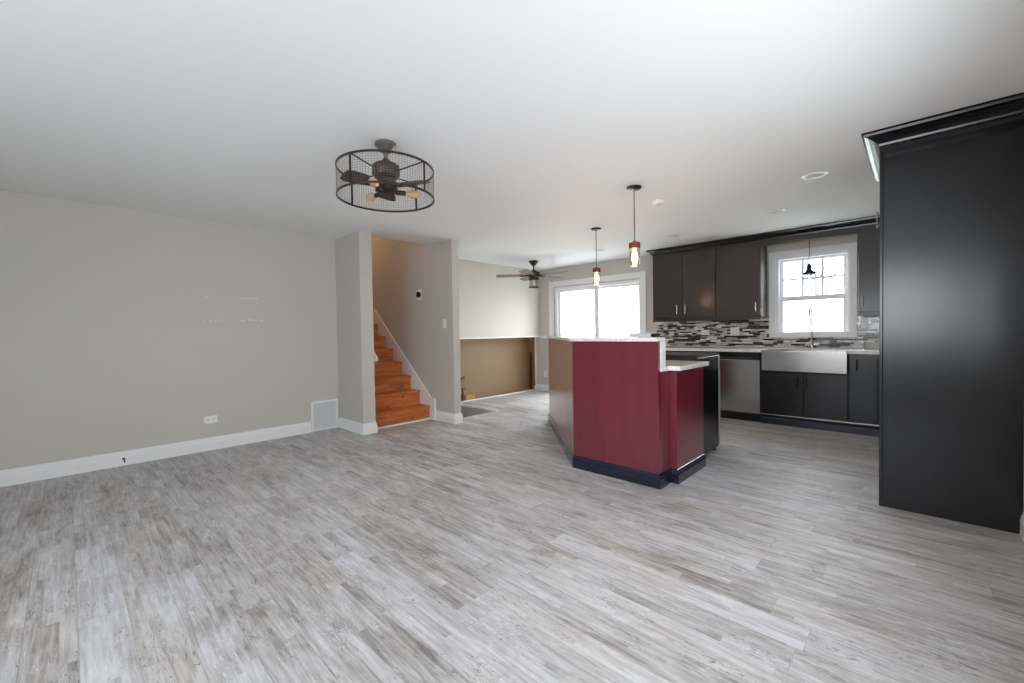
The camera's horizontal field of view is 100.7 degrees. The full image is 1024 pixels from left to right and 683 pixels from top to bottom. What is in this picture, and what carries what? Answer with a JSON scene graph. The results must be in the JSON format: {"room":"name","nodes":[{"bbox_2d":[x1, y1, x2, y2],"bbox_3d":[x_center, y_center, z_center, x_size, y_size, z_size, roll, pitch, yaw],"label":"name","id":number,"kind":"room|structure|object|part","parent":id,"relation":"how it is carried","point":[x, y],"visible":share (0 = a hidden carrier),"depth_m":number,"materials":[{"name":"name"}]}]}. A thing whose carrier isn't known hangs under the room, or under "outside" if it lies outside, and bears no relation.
{"room":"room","nodes":[
{"label":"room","id":0,"kind":"room"},
{"bbox_2d":[0,190,338,470],"bbox_3d":[-3.922,-0.037,3.893,0.150,2.440,4.630,0,2,44],"label":"wall","id":1,"kind":"structure","parent":0,"point":[106,347],"depth_m":4.15,"materials":[{"name":"grey paint"}]},
{"bbox_2d":[0,421,311,486],"bbox_3d":[-3.968,1.120,3.730,0.016,0.135,4.270,0,2,44],"label":"baseboard","id":2,"kind":"structure","parent":1,"relation":"attached to","point":[21,475],"depth_m":4.11,"materials":[{"name":"white paint"}]},
{"bbox_2d":[204,415,216,423],"bbox_3d":[-3.212,0.833,4.527,0.009,0.075,0.118,0,2,44],"label":"wall outlet","id":3,"kind":"object","parent":1,"relation":"attached to","point":[209,419],"visible":1,"depth_m":4.52,"materials":[{"name":"white plastic"}]},
{"bbox_2d":[311,399,337,431],"bbox_3d":[-2.380,0.933,5.399,0.014,0.373,0.335,0,2,44],"label":"air vent","id":4,"kind":"object","parent":1,"relation":"in","point":[324,413],"visible":1,"depth_m":5.39,"materials":[{"name":"white metal"}]},
{"bbox_2d":[335,231,375,423],"bbox_3d":[-2.036,-0.101,5.402,0.800,2.440,0.160,0,2,44],"label":"wall","id":5,"kind":"structure","parent":0,"point":[353,251],"depth_m":5.18,"materials":[{"name":"grey paint"}]},
{"bbox_2d":[338,417,377,434],"bbox_3d":[-1.957,1.051,5.370,0.666,0.135,0.192,0,2,44],"label":"baseboard","id":6,"kind":"structure","parent":5,"relation":"attached to","point":[356,427],"depth_m":5.19,"materials":[{"name":"white paint"}]},
{"bbox_2d":[371,236,460,413],"bbox_3d":[-2.123,-1.213,6.915,3.780,4.600,0.110,0,2,44],"label":"wall","id":7,"kind":"structure","parent":0,"point":[400,269],"depth_m":6.01,"materials":[{"name":"grey paint"}]},
{"bbox_2d":[416,289,421,299],"bbox_3d":[-1.338,-0.672,6.087,0.104,0.150,0.034,0,2,44],"label":"thermostat","id":8,"kind":"object","parent":7,"relation":"attached to","point":[419,292],"visible":1,"depth_m":6.08,"materials":[{"name":"white plastic"}]},
{"bbox_2d":[435,410,462,423],"bbox_3d":[-0.863,1.024,5.798,0.431,0.135,0.142,0,2,44],"label":"baseboard","id":9,"kind":"structure","parent":7,"relation":"attached to","point":[451,418],"depth_m":5.69,"materials":[{"name":"white paint"}]},
{"bbox_2d":[461,406,493,416],"bbox_3d":[-0.616,1.170,6.886,1.060,0.187,0.011,0,2,44],"label":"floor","id":10,"kind":"structure","parent":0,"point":[466,411],"depth_m":6.92,"materials":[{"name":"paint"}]},
{"bbox_2d":[460,337,529,398],"bbox_3d":[-0.736,1.235,7.819,0.160,2.620,3.060,0,2,44],"label":"wall","id":11,"kind":"structure","parent":0,"point":[489,367],"depth_m":8.12,"materials":[{"name":"brown paint"}]},
{"bbox_2d":[458,259,540,337],"bbox_3d":[-0.655,-0.736,7.669,0.470,1.315,3.060,0,2,44],"label":"wall","id":12,"kind":"structure","parent":0,"point":[490,305],"depth_m":7.72,"materials":[{"name":"beige paint"}]},
{"bbox_2d":[460,336,538,338],"bbox_3d":[-0.478,-0.065,7.554,0.090,0.024,3.018,0,2,44],"label":"trim","id":13,"kind":"structure","parent":12,"relation":"attached to","point":[508,336],"depth_m":7.71,"materials":[{"name":"white paint"}]},
{"bbox_2d":[0,390,1023,682],"bbox_3d":[-0.292,1.236,3.398,6.340,0.200,9.150,0,2,44],"label":"floor","id":14,"kind":"structure","parent":0,"point":[474,550],"depth_m":2.16,"materials":[{"name":"grey wood"}]},
{"bbox_2d":[373,308,435,428],"bbox_3d":[-2.500,0.282,6.614,3.080,1.635,0.924,0,2,44],"label":"staircase","id":15,"kind":"structure","parent":14,"relation":"on","point":[401,397],"depth_m":6.07,"materials":[{"name":"orange wood"}]},
{"bbox_3d":[-1.464,1.095,5.643,0.014,0.020,0.902,0,2,44],"label":"shoe moulding","id":16,"kind":"part","parent":15,"relation":"part of","materials":[{"name":"white paint"}]},
{"bbox_2d":[539,336,708,489],"bbox_3d":[0.788,0.517,4.611,1.134,1.148,2.890,-1,1,-21],"label":"kitchen island","id":17,"kind":"object","parent":14,"relation":"on","point":[619,409],"visible":1,"depth_m":3.46,"materials":[{"name":"red wood"}]},
{"bbox_3d":[0.766,1.041,4.449,1.038,0.108,2.553,-2,1,-27],"label":"moulding","id":18,"kind":"part","parent":17,"relation":"part of","materials":[{"name":"blue"}]},
{"bbox_2d":[628,332,659,336],"bbox_3d":[1.038,-0.053,3.333,0.233,0.039,0.086,0,2,44],"label":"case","id":19,"kind":"object","parent":17,"relation":"on","point":[631,334],"visible":0.94,"depth_m":3.29,"materials":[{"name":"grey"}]},
{"bbox_2d":[660,360,708,371],"bbox_3d":[0.871,0.190,4.472,1.064,0.035,2.552,-1,1,-21],"label":"island countertop","id":20,"kind":"structure","parent":17,"relation":"on","point":[672,365],"depth_m":3.46,"materials":[{"name":"stone"}]},
{"bbox_2d":[666,351,710,351],"bbox_3d":[2.533,0.575,6.350,1.013,0.900,0.622,0,2,44],"label":"base cabinet","id":21,"kind":"object","parent":14,"relation":"on","point":[666,351],"visible":0.13,"depth_m":6.01,"materials":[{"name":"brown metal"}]},
{"bbox_2d":[666,346,878,354],"bbox_3d":[3.417,0.110,5.493,3.514,0.037,0.618,0,2,44],"label":"countertop","id":22,"kind":"structure","parent":21,"relation":"on","point":[668,348],"depth_m":5.58,"materials":[{"name":"stone"}]},
{"bbox_2d":[761,349,848,373],"bbox_3d":[3.607,0.234,5.214,0.852,0.253,0.480,0,2,44],"label":"sink","id":23,"kind":"object","parent":22,"relation":"in","point":[785,360],"visible":0.94,"depth_m":5.03,"materials":[{"name":"silver metal"}]},
{"bbox_2d":[808,306,819,347],"bbox_3d":[3.787,-0.179,5.333,0.110,0.535,0.214,0,2,44],"label":"faucet","id":24,"kind":"object","parent":22,"relation":"on","point":[810,312],"visible":0.97,"depth_m":5.39,"materials":[{"name":"silver metal"}]},
{"bbox_3d":[3.763,-0.210,5.346,0.023,0.474,0.193,0,2,44],"label":"spout","id":25,"kind":"part","parent":24,"relation":"part of","materials":[{"name":"silver metal"}]},
{"bbox_2d":[666,352,720,453],"bbox_3d":[1.619,0.599,4.314,0.760,0.970,0.666,0,2,44],"label":"range","id":26,"kind":"object","parent":14,"relation":"on","point":[711,373],"visible":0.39,"depth_m":4.06,"materials":[{"name":"black metal"}]},
{"bbox_2d":[666,352,718,357],"bbox_3d":[1.582,0.129,4.273,0.760,0.022,0.580,0,2,44],"label":"cooktop","id":27,"kind":"object","parent":26,"relation":"in","point":[668,354],"depth_m":4.01,"materials":[{"name":"black glass"}]},
{"bbox_3d":[1.799,0.522,4.503,0.756,0.490,0.058,0,2,44],"label":"oven door","id":28,"kind":"part","parent":26,"relation":"part of","materials":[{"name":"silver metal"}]},
{"bbox_2d":[710,351,761,421],"bbox_3d":[3.126,0.578,5.795,0.604,0.900,0.608,0,2,44],"label":"dishwasher","id":29,"kind":"object","parent":14,"relation":"on","point":[740,373],"visible":0.62,"depth_m":5.54,"materials":[{"name":"silver metal"}]},
{"bbox_3d":[2.930,0.185,5.587,0.600,0.089,0.038,0,2,44],"label":"control panel","id":30,"kind":"part","parent":29,"relation":"part of","materials":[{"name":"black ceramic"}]},
{"bbox_3d":[2.913,0.213,5.570,0.440,0.015,0.009,0,2,44],"label":"pocket handle","id":31,"kind":"part","parent":29,"relation":"part of","materials":[{"name":"black plastic"}]},
{"bbox_3d":[2.974,0.984,5.638,0.600,0.100,0.010,0,2,44],"label":"kick plate","id":32,"kind":"part","parent":29,"relation":"part of","materials":[{"name":"black metal"}]},
{"bbox_3d":[2.938,0.577,5.597,0.600,0.685,0.033,0,2,44],"label":"door","id":33,"kind":"part","parent":29,"relation":"part of","materials":[{"name":"silver metal"}]},
{"bbox_2d":[761,371,848,423],"bbox_3d":[3.661,0.700,5.281,0.873,0.660,0.622,0,2,44],"label":"base cabinet","id":34,"kind":"object","parent":14,"relation":"on","point":[799,394],"visible":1,"depth_m":5.05,"materials":[{"name":"black wood"}]},
{"bbox_3d":[3.324,0.637,5.229,0.443,0.510,0.019,0,2,44],"label":"door","id":35,"kind":"part","parent":34,"relation":"part of","materials":[{"name":"black wood"}]},
{"bbox_3d":[3.639,0.638,4.929,0.408,0.510,0.019,0,2,44],"label":"door","id":36,"kind":"part","parent":34,"relation":"part of","materials":[{"name":"black wood"}]},
{"bbox_2d":[849,354,878,427],"bbox_3d":[4.336,0.584,4.633,0.990,0.900,0.622,0,2,44],"label":"base cabinet","id":37,"kind":"object","parent":14,"relation":"on","point":[863,368],"visible":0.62,"depth_m":4.68,"materials":[{"name":"black wood"}]},
{"bbox_2d":[761,413,878,425],"bbox_3d":[3.840,0.914,4.749,1.869,0.010,0.016,0,2,44],"label":"strip","id":38,"kind":"object","parent":37,"relation":"attached to","point":[761,413],"visible":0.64,"depth_m":4.95,"materials":[{"name":"black wood"}]},
{"bbox_2d":[876,113,1023,533],"bbox_3d":[2.956,-0.087,2.937,0.662,2.360,1.028,0,2,44],"label":"tall cabinet","id":39,"kind":"object","parent":14,"relation":"on","point":[951,247],"visible":0.99,"depth_m":2.59,"materials":[{"name":"black wood"}]},
{"bbox_3d":[2.710,-0.898,3.129,0.036,0.120,0.011,0,2,44],"label":"handle","id":40,"kind":"part","parent":39,"relation":"part of","materials":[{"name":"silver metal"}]},
{"bbox_2d":[861,92,1023,181],"bbox_3d":[2.891,-1.306,2.896,0.707,0.078,1.151,0,2,44],"label":"crown molding","id":41,"kind":"structure","parent":39,"relation":"on","point":[874,141],"depth_m":2.51,"materials":[{"name":"black wood"}]},
{"bbox_2d":[0,0,1023,270],"bbox_3d":[-0.435,-1.364,3.437,6.620,0.120,9.150,0,2,44],"label":"ceiling","id":42,"kind":"structure","parent":0,"point":[534,121],"depth_m":2.30,"materials":[{"name":"white paint"}]},
{"bbox_2d":[335,139,434,212],"bbox_3d":[-0.814,-1.102,2.746,0.610,0.360,0.610,0,2,44],"label":"ceiling fan","id":43,"kind":"object","parent":42,"relation":"hanging from","point":[385,173],"visible":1,"depth_m":2.68,"materials":[{"name":"grey metal"}]},
{"bbox_3d":[-0.934,-1.003,2.621,0.124,0.033,0.230,0,2,44],"label":"blade","id":44,"kind":"part","parent":43,"relation":"part of","materials":[{"name":"black wood"}]},
{"bbox_3d":[-0.943,-0.971,2.853,0.095,0.053,0.054,0,2,44],"label":"bulb","id":45,"kind":"part","parent":43,"relation":"part of","materials":[{"name":"orange glass"}]},
{"bbox_3d":[-0.837,-0.967,2.583,0.054,0.053,0.094,-1,1,9],"label":"bulb","id":46,"kind":"part","parent":43,"relation":"part of","materials":[{"name":"orange glass"}]},
{"bbox_3d":[-0.826,-0.969,2.660,0.032,0.032,0.060,-1,1,9],"label":"lamp arm","id":47,"kind":"part","parent":43,"relation":"part of","materials":[{"name":"brown metal"}]},
{"bbox_3d":[-0.815,-1.113,2.745,0.176,0.130,0.176,0,2,44],"label":"motor","id":48,"kind":"part","parent":43,"relation":"part of","materials":[{"name":"brown metal"}]},
{"bbox_3d":[-0.862,-1.011,2.916,0.124,0.033,0.230,-1,1,-16],"label":"blade","id":49,"kind":"part","parent":43,"relation":"part of","materials":[{"name":"brown metal"}]},
{"bbox_3d":[-0.729,-0.973,2.781,0.060,0.032,0.032,-1,1,-21],"label":"lamp arm","id":50,"kind":"part","parent":43,"relation":"part of","materials":[{"name":"brown metal"}]},
{"bbox_3d":[-0.643,-1.010,2.707,0.230,0.033,0.124,-1,1,14],"label":"blade","id":51,"kind":"part","parent":43,"relation":"part of","materials":[{"name":"black wood"}]},
{"bbox_3d":[-0.656,-0.975,2.810,0.094,0.053,0.054,-1,1,-21],"label":"bulb","id":52,"kind":"part","parent":43,"relation":"part of","materials":[{"name":"orange glass"}]},
{"bbox_2d":[496,260,567,287],"bbox_3d":[0.415,-1.172,7.402,1.249,0.464,1.270,0,2,44],"label":"ceiling fan","id":53,"kind":"object","parent":42,"relation":"hanging from","point":[533,275],"visible":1,"depth_m":7.36,"materials":[{"name":"brown metal"}]},
{"bbox_3d":[-0.027,-1.148,7.425,0.495,0.034,0.140,-1,1,2],"label":"blade","id":54,"kind":"part","parent":53,"relation":"part of","materials":[{"name":"brown wood"}]},
{"bbox_3d":[0.265,-1.161,7.804,0.140,0.034,0.495,-1,1,-16],"label":"blade","id":55,"kind":"part","parent":53,"relation":"part of","materials":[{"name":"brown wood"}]},
{"bbox_3d":[0.244,-1.144,7.029,0.140,0.034,0.495,0,1,20],"label":"blade","id":56,"kind":"part","parent":53,"relation":"part of","materials":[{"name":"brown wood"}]},
{"bbox_3d":[0.380,-1.177,7.413,0.216,0.155,0.216,0,2,44],"label":"motor","id":57,"kind":"part","parent":53,"relation":"part of","materials":[{"name":"brown metal"}]},
{"bbox_2d":[591,227,600,282],"bbox_3d":[1.020,-1.023,5.132,0.124,0.682,0.124,0,2,44],"label":"jar pendant","id":58,"kind":"object","parent":42,"relation":"hanging from","point":[596,270],"visible":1,"depth_m":5.12,"materials":[{"name":"brown metal"}]},
{"bbox_3d":[1.024,-0.772,5.138,0.054,0.123,0.053,0,2,44],"label":"bulb","id":59,"kind":"part","parent":58,"relation":"part of","materials":[{"name":"orange"}]},
{"bbox_2d":[627,185,641,264],"bbox_3d":[1.058,-0.991,3.669,0.124,0.682,0.124,0,2,44],"label":"jar pendant","id":60,"kind":"object","parent":42,"relation":"hanging from","point":[634,245],"visible":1,"depth_m":3.65,"materials":[{"name":"brown metal"}]},
{"bbox_3d":[1.056,-1.083,3.667,0.008,0.456,0.008,0,1,21],"label":"cord","id":61,"kind":"part","parent":60,"relation":"part of","materials":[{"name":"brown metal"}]},
{"bbox_3d":[1.062,-0.741,3.674,0.054,0.123,0.053,0,2,44],"label":"bulb","id":62,"kind":"part","parent":60,"relation":"part of","materials":[{"name":"orange"}]},
{"bbox_2d":[651,199,664,205],"bbox_3d":[1.401,-1.327,4.070,0.124,0.039,0.124,0,2,44],"label":"smoke detector","id":63,"kind":"object","parent":42,"relation":"attached to","point":[657,202],"visible":1,"depth_m":4.03,"materials":[{"name":"white plastic"}]},
{"bbox_2d":[668,234,681,236],"bbox_3d":[2.140,-1.388,5.577,0.176,0.007,0.176,0,2,44],"label":"recessed light","id":64,"kind":"object","parent":42,"relation":"in","point":[672,235],"visible":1,"depth_m":5.56,"materials":[{"name":"grey"}]},
{"bbox_2d":[766,209,785,213],"bbox_3d":[2.790,-1.375,4.485,0.176,0.007,0.176,0,2,44],"label":"recessed light","id":65,"kind":"object","parent":42,"relation":"in","point":[774,211],"visible":1,"depth_m":4.49,"materials":[{"name":"grey"}]},
{"bbox_2d":[800,233,817,275],"bbox_3d":[3.720,-1.125,5.311,0.190,0.572,0.190,0,2,44],"label":"pendant","id":66,"kind":"object","parent":42,"relation":"hanging from","point":[809,271],"visible":0.8,"depth_m":5.30,"materials":[{"name":"brown metal"}]},
{"bbox_3d":[3.724,-0.906,5.316,0.190,0.133,0.190,0,2,44],"label":"lamp shade","id":67,"kind":"part","parent":66,"relation":"part of","materials":[{"name":"black metal"}]},
{"bbox_2d":[802,171,827,179],"bbox_3d":[2.458,-1.346,3.445,0.176,0.007,0.176,0,2,44],"label":"recessed light","id":68,"kind":"object","parent":42,"relation":"in","point":[813,175],"visible":1,"depth_m":3.44,"materials":[{"name":"white plastic"}]},
{"bbox_2d":[529,223,879,388],"bbox_3d":[2.683,-0.206,6.719,6.620,2.440,0.162,0,2,44],"label":"wall","id":69,"kind":"structure","parent":0,"point":[644,263],"depth_m":7.50,"materials":[{"name":"grey paint"}]},
{"bbox_2d":[461,389,533,410],"bbox_3d":[0.111,1.034,7.645,1.115,0.026,2.135,0,2,44],"label":"trim","id":70,"kind":"structure","parent":69,"relation":"attached to","point":[465,405],"depth_m":7.39,"materials":[{"name":"white paint"}]},
{"bbox_2d":[529,352,531,389],"bbox_3d":[0.391,0.610,8.807,0.045,0.790,0.018,0,2,44],"label":"wood strip","id":71,"kind":"object","parent":69,"relation":"attached to","point":[530,353],"visible":0.93,"depth_m":8.79,"materials":[{"name":"brown wood"}]},
{"bbox_2d":[535,337,536,383],"bbox_3d":[0.485,0.389,8.727,0.020,0.963,0.018,0,2,44],"label":"trim","id":72,"kind":"structure","parent":69,"relation":"attached to","point":[535,337],"depth_m":8.72,"materials":[{"name":"white paint"}]},
{"bbox_2d":[534,384,548,391],"bbox_3d":[0.619,0.938,8.620,0.415,0.135,0.016,0,2,44],"label":"baseboard","id":73,"kind":"structure","parent":69,"relation":"attached to","point":[539,387],"depth_m":8.63,"materials":[{"name":"white paint"}]},
{"bbox_2d":[549,271,646,336],"bbox_3d":[1.536,-0.081,7.791,2.040,2.180,0.158,0,2,44],"label":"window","id":74,"kind":"structure","parent":69,"relation":"in","point":[641,282],"depth_m":7.74,"materials":[{"name":"white paint"}]},
{"bbox_3d":[1.264,-0.033,8.057,0.920,1.940,0.030,0,2,44],"label":"sash","id":75,"kind":"part","parent":74,"relation":"part of","materials":[{"name":"white plastic"}]},
{"bbox_3d":[1.886,-0.031,7.527,0.890,1.940,0.030,0,2,44],"label":"sash","id":76,"kind":"part","parent":74,"relation":"part of","materials":[{"name":"white plastic"}]},
{"bbox_2d":[653,247,715,319],"bbox_3d":[2.628,-0.838,6.400,0.935,1.000,0.362,0,2,44],"label":"upper cabinet","id":77,"kind":"object","parent":69,"relation":"attached to","point":[684,283],"visible":0.99,"depth_m":6.26,"materials":[{"name":"black wood"}]},
{"bbox_3d":[2.365,-0.830,6.460,0.455,0.960,0.019,0,2,44],"label":"door","id":78,"kind":"part","parent":77,"relation":"part of","materials":[{"name":"black wood"}]},
{"bbox_3d":[2.702,-0.829,6.140,0.459,0.960,0.019,0,2,44],"label":"door","id":79,"kind":"part","parent":77,"relation":"part of","materials":[{"name":"black wood"}]},
{"bbox_2d":[653,317,760,321],"bbox_3d":[2.748,-0.315,6.120,1.494,0.033,0.018,0,2,44],"label":"rail","id":80,"kind":"object","parent":77,"relation":"attached to","point":[732,318],"visible":1,"depth_m":6.06,"materials":[{"name":"black wood"}]},
{"bbox_2d":[647,215,879,255],"bbox_3d":[3.484,-1.374,5.548,3.501,0.078,0.384,0,2,44],"label":"crown molding","id":81,"kind":"structure","parent":77,"relation":"attached to","point":[870,220],"depth_m":5.45,"materials":[{"name":"black wood"}]},
{"bbox_2d":[716,240,766,317],"bbox_3d":[3.171,-0.836,5.883,0.561,1.000,0.362,0,2,44],"label":"upper cabinet","id":82,"kind":"object","parent":69,"relation":"attached to","point":[741,268],"visible":0.98,"depth_m":5.75,"materials":[{"name":"black wood"}]},
{"bbox_2d":[761,227,856,245],"bbox_3d":[3.643,-1.292,5.254,0.983,0.075,0.020,0,2,44],"label":"valance","id":83,"kind":"object","parent":82,"relation":"attached to","point":[853,230],"visible":1,"depth_m":5.22,"materials":[{"name":"black wood"}]},
{"bbox_2d":[657,316,878,347],"bbox_3d":[3.634,-0.135,5.713,3.504,0.407,0.009,0,2,44],"label":"backsplash","id":84,"kind":"structure","parent":69,"relation":"attached to","point":[752,332],"depth_m":6.00,"materials":[{"name":"tile"}]},
{"bbox_2d":[701,330,708,334],"bbox_3d":[2.909,-0.137,6.390,0.118,0.075,0.009,0,2,44],"label":"wall outlet","id":85,"kind":"object","parent":84,"relation":"attached to","point":[703,332],"visible":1,"depth_m":6.39,"materials":[{"name":"white plastic"}]},
{"bbox_2d":[730,327,738,334],"bbox_3d":[3.206,-0.146,6.107,0.118,0.118,0.008,0,2,44],"label":"switch plate","id":86,"kind":"object","parent":84,"relation":"attached to","point":[733,330],"visible":1,"depth_m":6.11,"materials":[{"name":"white plastic"}]},
{"bbox_2d":[861,318,868,327],"bbox_3d":[4.247,-0.221,5.113,0.075,0.118,0.008,0,2,44],"label":"switch plate","id":87,"kind":"object","parent":84,"relation":"attached to","point":[864,321],"visible":1,"depth_m":5.11,"materials":[{"name":"white plastic"}]},
{"bbox_2d":[769,242,856,337],"bbox_3d":[3.897,-0.631,5.522,0.935,1.153,0.158,0,2,44],"label":"window","id":88,"kind":"structure","parent":69,"relation":"in","point":[777,260],"depth_m":5.48,"materials":[{"name":"white paint"}]},
{"bbox_3d":[3.906,-0.345,5.522,0.730,0.499,0.030,0,2,44],"label":"sash","id":89,"kind":"part","parent":88,"relation":"part of","materials":[{"name":"white plastic"}]},
{"bbox_3d":[3.926,-0.826,5.541,0.730,0.548,0.030,0,2,44],"label":"sash","id":90,"kind":"part","parent":88,"relation":"part of","materials":[{"name":"white plastic"}]},
{"bbox_2d":[857,224,879,315],"bbox_3d":[4.430,-0.812,4.685,0.940,1.035,0.362,0,2,44],"label":"upper cabinet","id":91,"kind":"object","parent":69,"relation":"attached to","point":[868,236],"depth_m":4.84,"materials":[{"name":"black wood"}]},
{"bbox_3d":[4.346,-0.308,4.598,0.937,0.033,0.018,0,2,44],"label":"light rail","id":92,"kind":"part","parent":91,"relation":"part of","materials":[{"name":"grey wood"}]},
{"bbox_2d":[761,415,878,436],"bbox_3d":[3.856,0.989,4.768,1.871,0.100,0.030,0,2,44],"label":"trim","id":93,"kind":"structure","parent":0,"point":[818,425],"depth_m":4.96,"materials":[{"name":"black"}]},
{"bbox_2d":[1023,482,1023,511],"bbox_3d":[1.921,-0.073,1.242,0.170,2.440,8.850,0,2,44],"label":"wall","id":94,"kind":"structure","parent":0,"point":[1023,482],"depth_m":2.44,"materials":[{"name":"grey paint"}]},
{"bbox_2d":[1020,512,1023,541],"bbox_3d":[0.868,1.118,0.276,0.016,0.135,5.935,0,2,44],"label":"baseboard","id":95,"kind":"structure","parent":94,"relation":"attached to","point":[1022,516],"depth_m":2.39,"materials":[{"name":"white paint"}]},
{"bbox_3d":[-3.043,-1.186,6.348,3.230,4.600,0.120,0,2,44],"label":"wall","id":96,"kind":"structure","parent":0,"visible":0},
{"bbox_2d":[374,352,377,361],"bbox_3d":[-2.335,-0.526,5.849,1.772,1.548,0.093,0,2,44],"label":"handrail","id":97,"kind":"object","parent":96,"relation":"attached to","point":[375,355],"visible":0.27,"depth_m":5.29,"materials":[{"name":"white paint"}]},
{"bbox_3d":[-0.311,1.151,8.061,0.120,0.165,2.120,0,2,44],"label":"ledge","id":98,"kind":"object","parent":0,"visible":0},
{"bbox_2d":[461,388,464,400],"bbox_3d":[-0.861,0.954,7.490,0.044,0.269,0.065,0,2,44],"label":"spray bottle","id":99,"kind":"object","parent":98,"relation":"on","point":[463,397],"visible":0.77,"depth_m":7.47,"materials":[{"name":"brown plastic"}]},
{"bbox_2d":[464,394,474,400],"bbox_3d":[-0.771,1.015,7.596,0.085,0.140,0.220,0,2,44],"label":"cardboard box","id":100,"kind":"object","parent":98,"relation":"on","point":[467,396],"visible":0.52,"depth_m":7.57,"materials":[{"name":"brown cardboard"}]},
{"label":"outside","id":101,"kind":"structure","parent":0,"visible":0},
{"bbox_3d":[33.639,0.737,35.336,120.000,0.100,82.500,0,2,44],"label":"ground","id":102,"kind":"structure","parent":101,"visible":0},
{"bbox_2d":[563,333,628,336],"bbox_3d":[2.177,0.469,8.671,4.000,1.260,1.870,0,2,44],"label":"deck railing","id":103,"kind":"object","parent":102,"relation":"on","point":[602,334],"visible":0.16,"depth_m":9.81,"materials":[{"name":"grey plastic"}]},
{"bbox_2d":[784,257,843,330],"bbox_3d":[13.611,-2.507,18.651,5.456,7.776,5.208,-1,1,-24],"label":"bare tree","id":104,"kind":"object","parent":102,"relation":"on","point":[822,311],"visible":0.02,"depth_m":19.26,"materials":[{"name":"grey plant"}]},
{"bbox_2d":[801,257,843,267],"bbox_3d":[20.568,-3.342,22.857,8.380,9.029,4.631,0,2,36],"label":"bare tree","id":105,"kind":"object","parent":102,"relation":"on","point":[841,258],"visible":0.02,"depth_m":24.32,"materials":[{"name":"grey plant"}]}
]}

